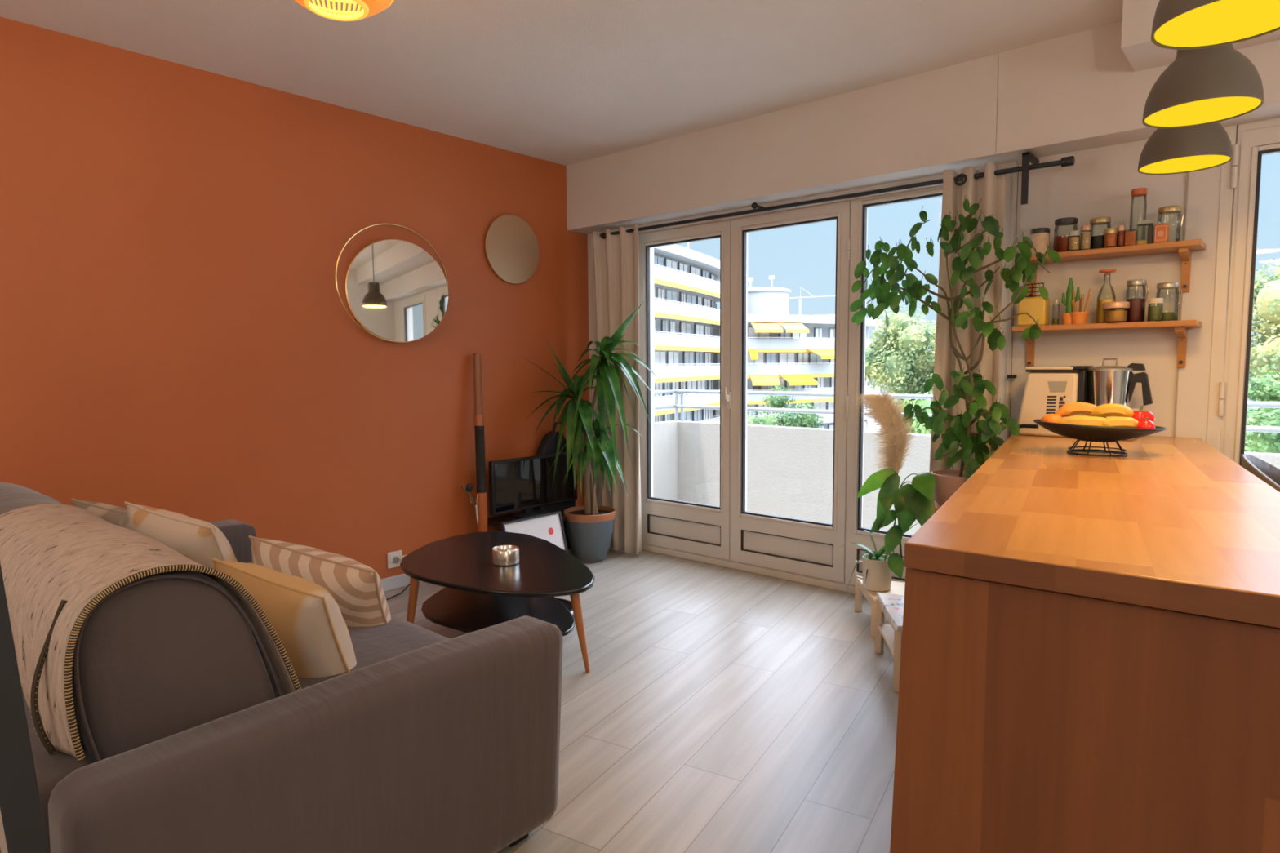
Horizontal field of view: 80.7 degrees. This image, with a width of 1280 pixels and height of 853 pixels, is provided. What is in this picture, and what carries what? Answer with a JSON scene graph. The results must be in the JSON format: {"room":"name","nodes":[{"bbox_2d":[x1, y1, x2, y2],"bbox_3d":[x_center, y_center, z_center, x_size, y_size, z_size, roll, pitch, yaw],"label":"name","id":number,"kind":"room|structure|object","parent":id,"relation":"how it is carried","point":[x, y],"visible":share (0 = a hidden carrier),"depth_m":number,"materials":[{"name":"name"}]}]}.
{"room":"living room","nodes":[
{"label":"living room","id":0,"kind":"room"},
{"bbox_2d":[0,16,589,579],"bbox_3d":[-2.150,-0.289,3.183,0.120,2.500,5.570,4,6,41],"label":"wall","id":1,"kind":"structure","parent":0,"point":[177,335],"depth_m":3.47,"materials":[{"name":"paint"}]},
{"bbox_2d":[334,222,448,342],"bbox_3d":[-1.298,-0.756,3.975,0.656,0.619,0.078,-5,7,-44],"label":"round mirror","id":2,"kind":"object","parent":1,"relation":"attached to","point":[396,290],"visible":1,"depth_m":3.97,"materials":[{"name":"gold metal"}]},
{"bbox_2d":[386,550,402,568],"bbox_3d":[-1.330,0.723,4.088,0.020,0.087,0.086,4,6,41],"label":"wall outlet","id":3,"kind":"object","parent":1,"relation":"attached to","point":[393,557],"visible":0.86,"depth_m":4.08,"materials":[{"name":"white plastic"}]},
{"bbox_2d":[381,573,422,591],"bbox_3d":[-2.097,0.926,3.230,0.014,0.070,5.350,4,6,41],"label":"baseboard","id":4,"kind":"structure","parent":1,"relation":"attached to","point":[403,580],"depth_m":4.09,"materials":[{"name":"paint"}]},
{"bbox_2d":[484,214,538,284],"bbox_3d":[-0.778,-1.079,4.585,0.022,0.413,0.413,4,6,41],"label":"round mirror","id":5,"kind":"object","parent":1,"relation":"attached to","point":[511,244],"visible":1,"depth_m":4.57,"materials":[{"name":"brown mirror"}]},
{"bbox_2d":[0,0,1123,165],"bbox_3d":[0.359,-1.422,0.873,6.820,0.100,5.570,4,6,41],"label":"ceiling","id":6,"kind":"structure","parent":0,"point":[566,82],"depth_m":3.09,"materials":[{"name":"paint"}]},
{"bbox_2d":[294,0,394,21],"bbox_3d":[-0.852,-1.318,2.103,0.387,0.288,0.387,4,6,41],"label":"ceiling lamp","id":7,"kind":"object","parent":6,"relation":"attached to","point":[370,7],"visible":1,"depth_m":2.18,"materials":[{"name":"orange wicker"}]},
{"bbox_2d":[1137,122,1232,174],"bbox_3d":[1.582,-1.122,2.163,0.224,0.723,0.224,4,6,41],"label":"pendant lamp","id":8,"kind":"object","parent":6,"relation":"hanging from","point":[1167,151],"visible":0.66,"depth_m":2.13,"materials":[{"name":"grey metal"}]},
{"bbox_2d":[1139,155,1230,173],"bbox_3d":[1.584,-0.766,2.193,0.215,0.003,0.215,4,6,41],"label":"diffuser","id":9,"kind":"object","parent":8,"relation":"attached to","point":[1153,164],"depth_m":2.19,"materials":[{"name":"yellow"}]},
{"bbox_2d":[1120,0,1279,71],"bbox_3d":[3.083,-1.350,1.595,3.468,0.200,0.293,4,6,41],"label":"ceiling beam","id":10,"kind":"structure","parent":6,"relation":"attached to","point":[1138,15],"depth_m":2.61,"materials":[{"name":"white paint"}]},
{"bbox_2d":[1142,43,1263,128],"bbox_3d":[1.289,-1.082,1.704,0.224,0.723,0.224,4,6,41],"label":"pendant lamp","id":11,"kind":"object","parent":6,"relation":"hanging from","point":[1215,84],"visible":0.79,"depth_m":1.67,"materials":[{"name":"black metal"}]},
{"bbox_2d":[1144,96,1261,126],"bbox_3d":[1.291,-0.726,1.733,0.215,0.003,0.215,4,6,41],"label":"diffuser","id":12,"kind":"object","parent":11,"relation":"attached to","point":[1174,111],"depth_m":1.72,"materials":[{"name":"yellow"}]},
{"bbox_2d":[1151,0,1279,49],"bbox_3d":[0.993,-1.041,1.237,0.224,0.723,0.224,4,6,41],"label":"pendant lamp","id":13,"kind":"object","parent":6,"relation":"hanging from","point":[1177,24],"visible":1,"depth_m":1.28,"materials":[{"name":"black metal"}]},
{"bbox_2d":[383,547,898,852],"bbox_3d":[0.378,1.169,1.086,6.820,0.100,5.570,4,6,41],"label":"floor","id":14,"kind":"structure","parent":0,"point":[717,708],"depth_m":2.57,"materials":[{"name":"grey wood"}]},
{"bbox_2d":[0,562,48,852],"bbox_3d":[-0.737,-0.028,0.800,0.037,2.350,0.200,4,6,41],"label":"post","id":15,"kind":"object","parent":14,"relation":"on","point":[22,825],"visible":1,"depth_m":0.84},
{"bbox_2d":[0,482,562,852],"bbox_3d":[-1.315,0.620,2.157,2.065,0.844,1.114,4,6,41],"label":"sofa","id":16,"kind":"object","parent":14,"relation":"on","point":[433,742],"visible":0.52,"depth_m":1.44,"materials":[{"name":"grey fabric"}]},
{"bbox_2d":[0,482,63,515],"bbox_3d":[-1.844,0.396,2.297,0.853,0.412,0.370,4,6,41],"label":"cushion","id":17,"kind":"object","parent":16,"relation":"on","point":[12,496],"depth_m":2.17,"materials":[{"name":"grey fabric"}]},
{"bbox_2d":[71,497,129,528],"bbox_3d":[-1.736,0.412,2.552,0.398,0.336,0.207,2,5,25],"label":"throw pillow","id":18,"kind":"object","parent":16,"relation":"on","point":[116,515],"visible":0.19,"depth_m":2.47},
{"bbox_2d":[0,503,301,761],"bbox_3d":[-1.187,0.417,1.698,0.952,0.390,0.441,4,6,41],"label":"throw blanket","id":19,"kind":"object","parent":16,"relation":"on","point":[58,561],"visible":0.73,"depth_m":1.44,"materials":[{"name":"beige fabric"}]},
{"bbox_2d":[71,570,275,763],"bbox_3d":[-1.192,0.447,1.726,0.951,0.416,0.370,4,6,41],"label":"cushion","id":20,"kind":"object","parent":16,"relation":"on","point":[162,655],"depth_m":1.38,"materials":[{"name":"grey fabric"}]},
{"bbox_2d":[124,501,238,568],"bbox_3d":[-1.451,0.430,2.422,0.460,0.377,0.221,2,5,24],"label":"throw pillow","id":21,"kind":"object","parent":16,"relation":"on","point":[198,540],"visible":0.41,"depth_m":2.30,"materials":[{"name":"beige fabric"}]},
{"bbox_2d":[211,557,356,678],"bbox_3d":[-0.908,0.517,1.932,0.409,0.367,0.242,1,5,17],"label":"throw pillow","id":22,"kind":"object","parent":16,"relation":"on","point":[309,624],"visible":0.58,"depth_m":1.82,"materials":[{"name":"fabric"}]},
{"bbox_2d":[248,535,391,626],"bbox_3d":[-1.000,0.518,2.360,0.571,0.331,0.214,2,5,27],"label":"throw pillow","id":23,"kind":"object","parent":16,"relation":"on","point":[357,588],"visible":0.53,"depth_m":2.24,"materials":[{"name":"fabric"}]},
{"bbox_2d":[297,614,450,688],"bbox_3d":[-0.978,0.689,1.987,0.968,0.168,0.933,4,6,41],"label":"seat cushion","id":24,"kind":"object","parent":16,"relation":"on","point":[371,645],"depth_m":2.12,"materials":[{"name":"grey fabric"}]},
{"bbox_2d":[460,484,478,525],"bbox_3d":[-0.955,0.594,4.311,0.143,0.540,0.042,-5,6,-42],"label":"tool","id":25,"kind":"object","parent":14,"relation":"on","point":[469,486],"visible":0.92,"depth_m":4.29,"materials":[{"name":"black metal"}]},
{"bbox_2d":[473,352,488,532],"bbox_3d":[-0.924,0.217,4.361,0.062,1.287,0.200,-2,5,-16],"label":"tube","id":26,"kind":"object","parent":14,"relation":"on","point":[482,493],"visible":0.74,"depth_m":4.35,"materials":[{"name":"orange paint"}]},
{"bbox_2d":[400,531,595,672],"bbox_3d":[-0.656,0.761,3.272,0.738,0.374,1.134,-2,5,-20],"label":"coffee table","id":27,"kind":"object","parent":14,"relation":"on","point":[478,593],"visible":0.91,"depth_m":3.13,"materials":[{"name":"black paint"}]},
{"bbox_2d":[421,587,575,636],"bbox_3d":[-0.586,0.780,3.257,0.892,0.016,0.616,4,6,41],"label":"shelf","id":28,"kind":"object","parent":27,"relation":"attached to","point":[464,611],"depth_m":3.18,"materials":[{"name":"black paint"}]},
{"bbox_2d":[492,545,519,566],"bbox_3d":[-0.569,0.547,3.190,0.112,0.064,0.112,4,6,41],"label":"candle holder","id":29,"kind":"object","parent":27,"relation":"on","point":[502,555],"visible":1,"depth_m":3.15,"materials":[{"name":"silver metal"}]},
{"bbox_2d":[487,509,565,527],"bbox_3d":[-0.697,0.694,4.521,0.320,0.300,0.400,4,6,41],"label":"stand","id":30,"kind":"object","parent":14,"relation":"on","point":[493,521],"visible":0.21,"depth_m":4.47,"materials":[{"name":"black paint"}]},
{"bbox_2d":[488,451,577,518],"bbox_3d":[-0.624,0.358,4.625,0.140,0.352,0.683,4,6,41],"label":"television","id":31,"kind":"object","parent":30,"relation":"on","point":[526,483],"visible":0.84,"depth_m":4.58,"materials":[{"name":"black plastic"}]},
{"bbox_2d":[499,511,568,551],"bbox_3d":[-0.591,0.689,4.310,0.108,0.342,0.435,4,6,41],"label":"picture frame","id":32,"kind":"object","parent":14,"relation":"on","point":[549,527],"visible":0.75,"depth_m":4.37,"materials":[{"name":"black metal"}]},
{"bbox_2d":[534,422,575,549],"bbox_3d":[-0.549,0.391,4.871,0.083,0.845,0.320,4,6,41],"label":"bag","id":33,"kind":"object","parent":14,"relation":"on","point":[547,445],"visible":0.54,"depth_m":4.80,"materials":[{"name":"fabric"}]},
{"bbox_2d":[525,301,656,563],"bbox_3d":[-0.273,0.059,4.493,0.954,1.565,0.480,4,6,41],"label":"yucca","id":34,"kind":"object","parent":14,"relation":"on","point":[589,527],"visible":0.99,"depth_m":4.50,"materials":[{"name":"green plant"}]},
{"bbox_2d":[564,519,614,563],"bbox_3d":[-0.310,0.697,4.681,0.312,0.263,0.312,4,6,41],"label":"pot","id":35,"kind":"object","parent":34,"relation":"attached to","point":[589,540],"depth_m":4.56,"materials":[{"name":"grey ceramic"}]},
{"bbox_2d":[854,577,905,637],"bbox_3d":[1.150,0.833,3.467,0.238,0.170,0.415,0,5,4],"label":"stool","id":36,"kind":"object","parent":14,"relation":"on","point":[897,588],"visible":0.41,"depth_m":3.46,"materials":[{"name":"brown wood"}]},
{"bbox_2d":[862,553,892,591],"bbox_3d":[1.093,0.674,3.471,0.132,0.146,0.132,4,6,41],"label":"plant pot","id":37,"kind":"object","parent":36,"relation":"on","point":[877,575],"depth_m":3.42,"materials":[{"name":"beige ceramic"}]},
{"bbox_2d":[839,468,935,591],"bbox_3d":[1.108,0.476,3.380,0.483,0.598,0.222,4,6,41],"label":"plant","id":38,"kind":"object","parent":36,"relation":"on","point":[913,501],"visible":0.99,"depth_m":3.28,"materials":[{"name":"green plant"}]},
{"bbox_2d":[853,391,915,560],"bbox_3d":[1.082,0.239,3.320,0.284,0.800,0.209,4,6,41],"label":"pampas plume","id":39,"kind":"object","parent":38,"relation":"on","point":[888,418],"visible":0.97,"depth_m":3.28},
{"bbox_2d":[875,592,904,693],"bbox_3d":[1.101,0.836,2.935,0.292,0.252,0.415,0,5,8],"label":"stool","id":40,"kind":"object","parent":14,"relation":"on","point":[891,606],"visible":0.41,"depth_m":2.96,"materials":[{"name":"brown wood"}]},
{"bbox_2d":[878,623,893,657],"bbox_3d":[1.102,0.847,2.936,0.271,0.018,0.401,0,5,8],"label":"shelf","id":41,"kind":"object","parent":40,"relation":"attached to","point":[886,630],"depth_m":3.02,"materials":[{"name":"wood"}]},
{"bbox_2d":[933,500,942,512],"bbox_3d":[1.359,0.635,3.239,0.260,0.599,0.261,4,6,41],"label":"plant stand","id":42,"kind":"object","parent":14,"relation":"on","point":[937,505],"visible":0.06,"depth_m":3.19,"materials":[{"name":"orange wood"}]},
{"bbox_2d":[849,195,1060,505],"bbox_3d":[1.264,-0.309,3.198,0.915,1.289,0.340,4,6,41],"label":"climbing plant","id":43,"kind":"object","parent":42,"relation":"on","point":[948,482],"visible":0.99,"depth_m":3.12,"materials":[{"name":"green plant"}]},
{"bbox_2d":[889,434,1279,852],"bbox_3d":[1.333,0.571,2.153,0.693,0.905,2.543,2,5,31],"label":"kitchen island","id":44,"kind":"object","parent":14,"relation":"on","point":[1090,660],"depth_m":1.19,"materials":[{"name":"brown wood"}]},
{"bbox_2d":[1017,365,1139,440],"bbox_3d":[1.732,-0.101,3.025,0.448,0.283,0.302,4,6,41],"label":"food processor","id":45,"kind":"object","parent":44,"relation":"on","point":[1047,388],"visible":0.58,"depth_m":3.03,"materials":[{"name":"plastic"}]},
{"bbox_2d":[1086,358,1152,407],"bbox_3d":[1.879,-0.169,2.951,0.225,0.198,0.162,4,6,41],"label":"jug","id":46,"kind":"object","parent":45,"relation":"on","point":[1106,384],"visible":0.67,"depth_m":2.91,"materials":[{"name":"metal"}]},
{"bbox_2d":[1087,370,1134,407],"bbox_3d":[1.855,-0.146,2.974,0.160,0.150,0.160,4,6,41],"label":"bowl","id":47,"kind":"object","parent":46,"relation":"on","point":[1104,387],"depth_m":2.91,"materials":[{"name":"metal"}]},
{"bbox_2d":[905,434,1279,596],"bbox_3d":[1.324,0.140,2.123,0.651,0.042,2.547,2,5,30],"label":"countertop","id":48,"kind":"structure","parent":44,"relation":"on","point":[1171,508],"depth_m":1.50,"materials":[{"name":"wood"}]},
{"bbox_2d":[1033,419,1166,457],"bbox_3d":[1.496,0.036,2.463,0.362,0.108,0.297,4,6,41],"label":"fruit bowl","id":49,"kind":"object","parent":44,"relation":"on","point":[1080,433],"visible":0.96,"depth_m":2.39,"materials":[{"name":"black metal"}]},
{"bbox_2d":[1040,413,1062,422],"bbox_3d":[1.366,-0.017,2.494,0.068,0.052,0.068,4,6,41],"label":"orange","id":50,"kind":"object","parent":49,"relation":"in","point":[1051,418],"visible":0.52,"depth_m":2.47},
{"bbox_2d":[1055,402,1106,417],"bbox_3d":[1.461,-0.050,2.487,0.163,0.060,0.042,1,5,11],"label":"banana","id":51,"kind":"object","parent":49,"relation":"in","point":[1074,408],"visible":0.7,"depth_m":2.48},
{"bbox_2d":[1057,416,1106,426],"bbox_3d":[1.440,-0.011,2.417,0.184,0.044,0.046,1,5,21],"label":"banana","id":52,"kind":"object","parent":49,"relation":"in","point":[1079,420],"visible":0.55,"depth_m":2.40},
{"bbox_2d":[1088,403,1133,417],"bbox_3d":[1.538,-0.046,2.441,0.143,0.057,0.045,2,5,24],"label":"banana","id":53,"kind":"object","parent":49,"relation":"in","point":[1105,410],"visible":0.83,"depth_m":2.43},
{"bbox_2d":[1105,417,1138,428],"bbox_3d":[1.536,-0.009,2.395,0.155,0.043,0.045,0,5,6],"label":"banana","id":54,"kind":"object","parent":49,"relation":"in","point":[1118,422],"visible":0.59,"depth_m":2.38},
{"bbox_2d":[1132,404,1155,422],"bbox_3d":[1.615,-0.031,2.430,0.066,0.076,0.066,-1,5,-4],"label":"pepper","id":55,"kind":"object","parent":49,"relation":"on","point":[1139,415],"visible":0.48,"depth_m":2.40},
{"bbox_2d":[1136,417,1155,428],"bbox_3d":[1.596,-0.001,2.375,0.052,0.056,0.052,4,6,41],"label":"tomato","id":56,"kind":"object","parent":49,"relation":"in","point":[1144,424],"visible":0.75,"depth_m":2.36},
{"bbox_2d":[1240,453,1279,492],"bbox_3d":[2.026,0.558,2.178,0.491,0.924,0.509,4,6,41],"label":"dining chair","id":57,"kind":"object","parent":14,"relation":"on","point":[1264,471],"visible":0.09,"depth_m":2.33,"materials":[{"name":"orange wood"}]},
{"bbox_2d":[587,125,1226,506],"bbox_3d":[2.173,-0.306,3.014,6.600,2.500,0.120,4,6,41],"label":"wall","id":58,"kind":"structure","parent":0,"point":[1100,181],"depth_m":3.08,"materials":[{"name":"white paint"}]},
{"bbox_2d":[638,219,730,559],"bbox_3d":[0.264,-0.214,4.651,0.735,1.985,0.067,4,6,41],"label":"door","id":59,"kind":"structure","parent":58,"relation":"in","point":[701,529],"depth_m":4.65,"materials":[{"name":"beige paint"}]},
{"bbox_2d":[724,200,850,582],"bbox_3d":[0.802,-0.177,4.150,0.752,1.985,0.113,4,6,41],"label":"door","id":60,"kind":"structure","parent":58,"relation":"in","point":[807,548],"depth_m":4.18,"materials":[{"name":"beige paint"}]},
{"bbox_2d":[844,186,942,585],"bbox_3d":[1.353,-0.143,3.692,0.709,1.985,0.078,4,6,41],"label":"door","id":61,"kind":"structure","parent":58,"relation":"in","point":[859,207],"depth_m":3.87,"materials":[{"name":"beige paint"}]},
{"bbox_2d":[566,21,1279,234],"bbox_3d":[2.064,-1.336,2.813,6.600,0.414,0.187,4,6,41],"label":"beam","id":62,"kind":"structure","parent":58,"relation":"attached to","point":[1080,91],"depth_m":3.46,"materials":[{"name":"white paint"}]},
{"bbox_2d":[600,151,1075,239],"bbox_3d":[0.791,-1.098,3.960,2.660,0.212,0.170,4,6,41],"label":"curtain rod","id":63,"kind":"object","parent":62,"relation":"attached to","point":[1028,157],"visible":0.99,"depth_m":3.52,"materials":[{"name":"black metal"}]},
{"bbox_2d":[591,223,641,555],"bbox_3d":[-0.157,-0.222,4.790,0.427,2.047,0.088,4,6,41],"label":"curtain","id":64,"kind":"object","parent":63,"relation":"hanging from","point":[615,258],"visible":0.63,"depth_m":4.74,"materials":[{"name":"beige fabric"}]},
{"bbox_2d":[928,162,1006,500],"bbox_3d":[1.441,-0.118,3.384,0.314,2.047,0.115,4,6,41],"label":"curtain","id":65,"kind":"object","parent":63,"relation":"hanging from","point":[991,188],"visible":0.37,"depth_m":3.33,"materials":[{"name":"beige fabric"}]},
{"bbox_2d":[638,116,1279,595],"bbox_3d":[1.478,-0.141,3.600,4.040,2.090,0.085,4,6,41],"label":"window frame","id":66,"kind":"structure","parent":58,"relation":"attached to","point":[1228,197],"depth_m":2.89,"materials":[{"name":"beige paint"}]},
{"bbox_2d":[1004,160,1017,441],"bbox_3d":[1.658,-0.127,3.395,0.011,2.086,0.012,4,6,41],"label":"trim","id":67,"kind":"structure","parent":58,"relation":"attached to","point":[1015,165],"depth_m":3.36,"materials":[{"name":"beige paint"}]},
{"bbox_2d":[1007,165,1018,437],"bbox_3d":[1.656,-0.469,3.334,0.035,1.340,0.020,4,6,41],"label":"blind cord","id":68,"kind":"object","parent":58,"relation":"hanging from","point":[1008,375],"visible":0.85,"depth_m":3.34,"materials":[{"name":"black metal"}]},
{"bbox_2d":[1011,320,1201,367],"bbox_3d":[1.880,-0.329,3.067,0.635,0.176,0.181,4,6,41],"label":"wall shelf","id":69,"kind":"object","parent":58,"relation":"attached to","point":[1180,326],"visible":0.88,"depth_m":2.96,"materials":[{"name":"brown wood"}]},
{"bbox_2d":[1017,296,1049,326],"bbox_3d":[1.672,-0.487,3.199,0.109,0.120,0.080,4,6,41],"label":"box","id":70,"kind":"object","parent":69,"relation":"on","point":[1037,308],"visible":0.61,"depth_m":3.17,"materials":[{"name":"plastic"}]},
{"bbox_2d":[1061,277,1079,324],"bbox_3d":[1.761,-0.513,3.081,0.061,0.190,0.052,0,5,9],"label":"cactus","id":71,"kind":"object","parent":69,"relation":"on","point":[1066,317],"visible":0.88,"depth_m":3.07,"materials":[{"name":"green plant"}]},
{"bbox_2d":[1068,288,1090,324],"bbox_3d":[1.786,-0.488,3.058,0.075,0.142,0.073,4,6,41],"label":"terracotta pot","id":72,"kind":"object","parent":69,"relation":"on","point":[1077,317],"visible":0.98,"depth_m":3.04,"materials":[{"name":"orange ceramic"}]},
{"bbox_2d":[1096,269,1115,323],"bbox_3d":[1.877,-0.522,3.028,0.065,0.214,0.065,4,6,41],"label":"bottle","id":73,"kind":"object","parent":69,"relation":"on","point":[1100,311],"visible":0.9,"depth_m":3.02,"materials":[{"name":"clear glass"}]},
{"bbox_2d":[1102,301,1129,323],"bbox_3d":[1.879,-0.450,2.973,0.092,0.080,0.092,4,6,41],"label":"glass jar","id":74,"kind":"object","parent":69,"relation":"on","point":[1114,315],"visible":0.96,"depth_m":2.94,"materials":[{"name":"orange glass"}]},
{"bbox_2d":[1125,279,1148,322],"bbox_3d":[1.952,-0.492,2.965,0.066,0.165,0.066,0,5,9],"label":"glass jar","id":75,"kind":"object","parent":69,"relation":"on","point":[1136,311],"visible":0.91,"depth_m":2.94,"materials":[{"name":"glass"}]},
{"bbox_2d":[1147,297,1163,321],"bbox_3d":[1.982,-0.448,2.895,0.048,0.088,0.048,4,6,41],"label":"glass jar","id":76,"kind":"object","parent":69,"relation":"on","point":[1154,313],"visible":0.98,"depth_m":2.88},
{"bbox_2d":[1155,282,1182,321],"bbox_3d":[2.036,-0.479,2.906,0.073,0.147,0.073,0,5,9],"label":"glass jar","id":77,"kind":"object","parent":69,"relation":"on","point":[1166,316],"visible":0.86,"depth_m":2.89,"materials":[{"name":"glass"}]},
{"bbox_2d":[1027,239,1205,297],"bbox_3d":[1.882,-0.622,3.040,0.627,0.176,0.181,4,6,41],"label":"wall shelf","id":78,"kind":"object","parent":58,"relation":"attached to","point":[1184,248],"visible":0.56,"depth_m":2.93,"materials":[{"name":"brown wood"}]},
{"bbox_2d":[1030,227,1049,254],"bbox_3d":[1.681,-0.774,3.165,0.074,0.110,0.074,4,6,41],"label":"glass jar","id":79,"kind":"object","parent":78,"relation":"on","point":[1040,237],"visible":0.8,"depth_m":3.13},
{"bbox_2d":[1053,217,1077,252],"bbox_3d":[1.753,-0.784,3.101,0.084,0.139,0.084,4,6,41],"label":"glass jar","id":80,"kind":"object","parent":78,"relation":"on","point":[1060,242],"visible":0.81,"depth_m":3.08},
{"bbox_2d":[1068,230,1079,251],"bbox_3d":[1.758,-0.750,3.046,0.040,0.080,0.040,4,6,41],"label":"spice jar","id":81,"kind":"object","parent":78,"relation":"on","point":[1073,242],"visible":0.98,"depth_m":3.03,"materials":[{"name":"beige glass"}]},
{"bbox_2d":[1080,225,1091,249],"bbox_3d":[1.793,-0.758,3.028,0.037,0.098,0.037,4,6,41],"label":"spice jar","id":82,"kind":"object","parent":78,"relation":"on","point":[1086,237],"visible":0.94,"depth_m":3.02,"materials":[{"name":"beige glass"}]},
{"bbox_2d":[1089,217,1111,248],"bbox_3d":[1.851,-0.773,3.029,0.074,0.127,0.074,4,6,41],"label":"glass jar","id":83,"kind":"object","parent":78,"relation":"on","point":[1097,242],"visible":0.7,"depth_m":3.01,"materials":[{"name":"clear glass"}]},
{"bbox_2d":[1103,227,1117,248],"bbox_3d":[1.853,-0.742,2.963,0.044,0.076,0.044,4,6,41],"label":"spice jar","id":84,"kind":"object","parent":78,"relation":"on","point":[1110,237],"visible":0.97,"depth_m":2.95,"materials":[{"name":"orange glass"}]},
{"bbox_2d":[1116,225,1124,246],"bbox_3d":[1.884,-0.745,2.949,0.025,0.083,0.025,4,6,41],"label":"spice jar","id":85,"kind":"object","parent":78,"relation":"on","point":[1121,228],"visible":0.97,"depth_m":2.94,"materials":[{"name":"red glass"}]},
{"bbox_2d":[1124,229,1137,245],"bbox_3d":[1.914,-0.734,2.937,0.039,0.065,0.031,4,6,41],"label":"box","id":86,"kind":"object","parent":78,"relation":"on","point":[1131,237],"visible":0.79,"depth_m":2.93,"materials":[{"name":"cardboard"}]},
{"bbox_2d":[1129,187,1146,239],"bbox_3d":[1.957,-0.818,2.958,0.054,0.226,0.054,4,6,41],"label":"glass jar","id":87,"kind":"object","parent":78,"relation":"on","point":[1138,192],"visible":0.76,"depth_m":2.96,"materials":[{"name":"clear glass"}]},
{"bbox_2d":[1136,218,1155,244],"bbox_3d":[1.972,-0.753,2.937,0.053,0.100,0.042,4,6,41],"label":"storage jar","id":88,"kind":"object","parent":78,"relation":"on","point":[1146,222],"visible":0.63,"depth_m":2.93,"materials":[{"name":"clear glass"}]},
{"bbox_2d":[1153,223,1168,243],"bbox_3d":[1.983,-0.732,2.862,0.043,0.071,0.036,4,6,41],"label":"box","id":89,"kind":"object","parent":78,"relation":"on","point":[1161,232],"visible":0.97,"depth_m":2.85,"materials":[{"name":"cardboard"}]},
{"bbox_2d":[1157,204,1184,241],"bbox_3d":[2.028,-0.770,2.886,0.074,0.141,0.074,0,5,9],"label":"jar","id":90,"kind":"object","parent":78,"relation":"on","point":[1177,209],"visible":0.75,"depth_m":2.88,"materials":[{"name":"clear glass"}]},
{"bbox_2d":[1173,172,1188,436],"bbox_3d":[2.127,-0.096,2.986,0.005,2.086,0.010,4,6,41],"label":"trim","id":91,"kind":"structure","parent":58,"relation":"attached to","point":[1187,180],"depth_m":2.95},
{"bbox_2d":[1217,125,1279,466],"bbox_3d":[2.607,-0.074,2.593,0.972,2.010,0.078,4,6,41],"label":"door","id":92,"kind":"structure","parent":58,"relation":"in","point":[1256,143],"depth_m":2.82,"materials":[{"name":"beige paint"}]},
{"bbox_3d":[2.848,1.012,3.518,7.920,0.180,1.350,4,6,41],"label":"floor","id":93,"kind":"structure","parent":0,"visible":0},
{"bbox_2d":[653,421,678,500],"bbox_3d":[-0.127,0.367,5.999,0.120,0.742,1.229,4,6,41],"label":"parapet","id":94,"kind":"object","parent":93,"relation":"on","point":[664,433],"visible":0.21,"depth_m":6.29,"materials":[{"name":"concrete"}]},
{"bbox_2d":[651,247,654,424],"bbox_3d":[-0.192,-0.883,5.833,0.120,1.778,0.800,4,6,41],"label":"wall","id":95,"kind":"structure","parent":94,"relation":"on","point":[652,248],"depth_m":6.10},
{"bbox_2d":[670,420,1279,534],"bbox_3d":[3.250,0.512,3.940,7.920,0.742,0.120,4,6,41],"label":"parapet","id":96,"kind":"object","parent":93,"relation":"on","point":[789,469],"visible":0.22,"depth_m":5.72,"materials":[{"name":"concrete"}]},
{"bbox_2d":[654,389,1279,432],"bbox_3d":[3.119,0.017,3.796,7.776,0.274,0.355,4,6,41],"label":"balcony railing","id":97,"kind":"object","parent":96,"relation":"on","point":[1250,403],"visible":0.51,"depth_m":5.71,"materials":[{"name":"metal"}]},
{"label":"outside","id":98,"kind":"structure","parent":0,"visible":0},
{"bbox_2d":[867,408,882,431],"bbox_3d":[79.119,6.857,96.524,320.000,0.200,232.000,4,6,41],"label":"ground","id":99,"kind":"structure","parent":98,"point":[869,424],"depth_m":180.84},
{"bbox_2d":[653,242,719,422],"bbox_3d":[-3.850,-5.137,70.250,13.127,29.200,51.923,2,5,28],"label":"apartment building","id":100,"kind":"structure","parent":99,"relation":"on","point":[687,290],"depth_m":73.65,"materials":[{"name":"white concrete"}]},
{"bbox_2d":[746,382,824,427],"bbox_3d":[8.275,4.519,44.044,5.191,14.088,5.163,1,5,18],"label":"tree","id":101,"kind":"object","parent":99,"relation":"on","point":[791,420],"visible":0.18,"depth_m":43.01,"materials":[{"name":"green plant"}]},
{"bbox_2d":[712,275,882,431],"bbox_3d":[17.787,-5.319,91.945,15.968,25.700,24.474,4,6,41],"label":"apartment building","id":102,"kind":"structure","parent":99,"relation":"on","point":[795,353],"depth_m":86.06,"materials":[{"name":"white concrete"}]},
{"bbox_2d":[864,301,936,408],"bbox_3d":[13.950,2.827,38.282,5.214,18.319,6.558,-2,5,-19],"label":"tree","id":103,"kind":"object","parent":99,"relation":"on","point":[899,357],"visible":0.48,"depth_m":37.14,"materials":[{"name":"green plant"}]},
{"bbox_2d":[895,391,933,434],"bbox_3d":[11.585,5.605,30.317,4.307,14.122,4.110,-1,5,-3],"label":"tree","id":104,"kind":"object","parent":99,"relation":"on","point":[919,428],"visible":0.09,"depth_m":29.15,"materials":[{"name":"green plant"}]},
{"bbox_2d":[1244,365,1279,453],"bbox_3d":[24.332,5.191,28.661,6.063,15.036,5.178,-3,5,-24],"label":"tree","id":105,"kind":"object","parent":99,"relation":"on","point":[1267,388],"visible":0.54,"depth_m":27.44,"materials":[{"name":"green plant"}]},
{"bbox_2d":[1248,257,1279,408],"bbox_3d":[32.402,1.640,36.308,8.883,20.743,8.592,-2,5,-13],"label":"tree","id":106,"kind":"object","parent":99,"relation":"on","point":[1266,291],"visible":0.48,"depth_m":35.03,"materials":[{"name":"green plant"}]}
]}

